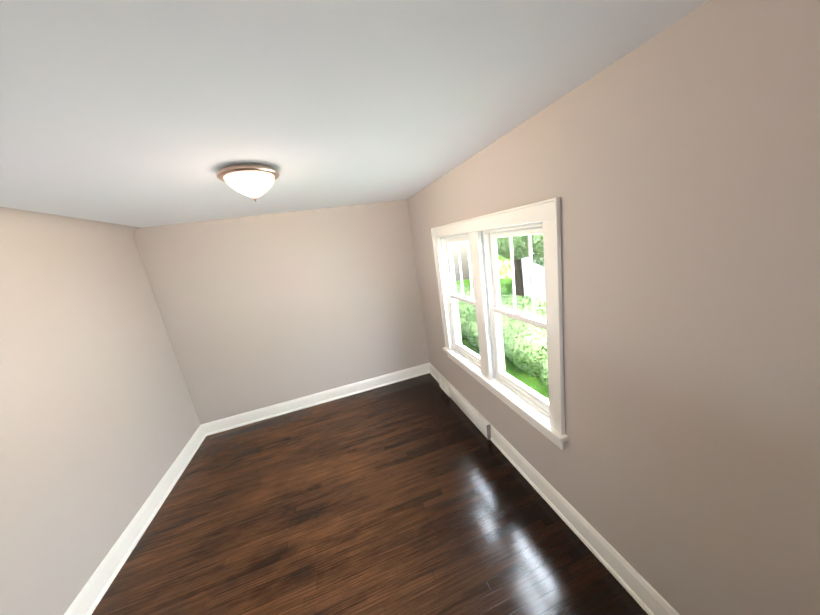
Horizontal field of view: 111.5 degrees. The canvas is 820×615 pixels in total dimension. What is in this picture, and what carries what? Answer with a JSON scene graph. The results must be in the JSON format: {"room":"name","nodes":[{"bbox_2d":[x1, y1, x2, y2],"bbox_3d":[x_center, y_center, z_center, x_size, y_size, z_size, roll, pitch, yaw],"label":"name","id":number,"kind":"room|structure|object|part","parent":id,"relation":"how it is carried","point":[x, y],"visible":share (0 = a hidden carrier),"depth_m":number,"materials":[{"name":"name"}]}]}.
{"room":"empty bedroom","nodes":[
{"label":"empty bedroom","id":0,"kind":"room"},
{"bbox_2d":[0,228,200,614],"bbox_3d":[-2.137,0.796,0.993,0.250,2.440,4.450,-12,14,-15],"label":"wall","id":1,"kind":"structure","parent":0,"point":[100,424],"depth_m":1.90,"materials":[{"name":"beige paint"}]},
{"bbox_2d":[0,207,139,238],"bbox_3d":[-2.139,-0.366,0.773,0.100,0.100,4.450,-12,14,-15],"label":"trim","id":2,"kind":"structure","parent":1,"relation":"attached to","point":[11,218],"depth_m":2.03,"materials":[{"name":"beige paint"}]},
{"bbox_2d":[64,425,205,614],"bbox_3d":[-1.840,1.871,1.288,0.030,0.150,4.450,-12,14,-15],"label":"baseboard","id":3,"kind":"structure","parent":1,"relation":"attached to","point":[87,600],"depth_m":2.08,"materials":[{"name":"white wood"}]},
{"bbox_2d":[133,199,429,423],"bbox_3d":[-1.421,0.082,3.582,3.220,2.440,0.250,-12,14,-15],"label":"wall","id":4,"kind":"structure","parent":0,"point":[260,311],"depth_m":3.41,"materials":[{"name":"beige paint"}]},
{"bbox_2d":[201,363,429,435],"bbox_3d":[-1.098,1.185,3.742,2.970,0.150,0.030,-12,14,-15],"label":"baseboard","id":5,"kind":"structure","parent":4,"relation":"attached to","point":[238,420],"depth_m":3.68,"materials":[{"name":"white wood"}]},
{"bbox_2d":[0,0,708,227],"bbox_3d":[-0.848,-0.765,1.100,3.370,0.150,4.950,-12,14,-15],"label":"ceiling","id":6,"kind":"structure","parent":0,"point":[143,113],"depth_m":0.93,"materials":[{"name":"white paint"}]},
{"bbox_2d":[216,164,278,201],"bbox_3d":[-0.920,-0.707,1.626,0.322,0.178,0.322,-12,14,-15],"label":"flush-mount light","id":7,"kind":"object","parent":6,"relation":"attached to","point":[254,181],"visible":1,"depth_m":1.54,"materials":[{"name":"white glass"}]},
{"bbox_2d":[92,373,647,614],"bbox_3d":[-0.476,1.731,1.687,3.370,0.150,4.950,-12,14,-15],"label":"floor","id":8,"kind":"structure","parent":0,"point":[419,495],"depth_m":1.98,"materials":[{"name":"brown wood"}]},
{"bbox_2d":[407,0,819,614],"bbox_3d":[0.860,0.159,1.807,0.150,2.440,4.950,-12,14,-15],"label":"wall","id":9,"kind":"structure","parent":0,"point":[675,166],"depth_m":0.98,"materials":[{"name":"beige paint"}]},
{"bbox_2d":[438,373,449,396],"bbox_3d":[0.425,0.975,3.539,0.014,0.201,0.300,-12,14,-15],"label":"air vent","id":10,"kind":"object","parent":9,"relation":"attached to","point":[443,384],"visible":1,"depth_m":3.52,"materials":[{"name":"white metal"}]},
{"bbox_2d":[431,197,567,449],"bbox_3d":[0.661,0.002,2.367,0.235,1.481,1.745,-12,14,-15],"label":"window","id":11,"kind":"structure","parent":9,"relation":"in","point":[548,214],"depth_m":2.13,"materials":[{"name":"white wood"}]},
{"bbox_3d":[0.555,-0.080,2.754,0.095,1.260,0.708,-12,14,-15],"label":"window sash","id":12,"kind":"part","parent":11,"relation":"part of","materials":[{"name":"white wood"}]},
{"bbox_3d":[0.794,0.065,1.986,0.095,1.260,0.708,-12,14,-15],"label":"window sash","id":13,"kind":"part","parent":11,"relation":"part of","materials":[{"name":"white wood"}]},
{"bbox_2d":[429,363,679,614],"bbox_3d":[0.928,1.278,2.039,0.052,0.160,4.450,-12,14,-15],"label":"baseboard","id":14,"kind":"structure","parent":9,"relation":"attached to","point":[642,592],"depth_m":1.74,"materials":[{"name":"white wood"}]},
{"label":"outside","id":15,"kind":"structure","parent":0,"visible":0},
{"bbox_2d":[456,278,548,399],"bbox_3d":[3.763,0.763,5.221,6.850,0.100,19.950,-12,14,-15],"label":"lawn","id":16,"kind":"structure","parent":15,"point":[509,366],"depth_m":4.89,"materials":[{"name":"green plant"}]},
{"bbox_2d":[456,283,547,386],"bbox_3d":[1.669,0.082,6.504,1.582,1.226,8.773,-12,14,-15],"label":"hedge","id":17,"kind":"object","parent":16,"relation":"on","point":[513,328],"depth_m":4.62,"materials":[{"name":"green plant"}]},
{"bbox_2d":[496,234,543,295],"bbox_3d":[2.651,-1.631,5.640,2.297,4.642,4.795,-12,14,-15],"label":"tree","id":18,"kind":"object","parent":16,"relation":"on","point":[523,252],"depth_m":5.39,"materials":[{"name":"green plant"}]},
{"bbox_2d":[521,255,545,303],"bbox_3d":[4.271,-1.972,7.152,2.800,4.150,4.150,-12,14,-15],"label":"neighbouring house","id":19,"kind":"structure","parent":16,"relation":"on","point":[541,290],"depth_m":8.23,"materials":[{"name":"white"}]},
{"bbox_2d":[498,255,510,279],"bbox_3d":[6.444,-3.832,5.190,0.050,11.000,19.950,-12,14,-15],"label":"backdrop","id":20,"kind":"structure","parent":15,"point":[503,267],"depth_m":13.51,"materials":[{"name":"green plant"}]}
]}

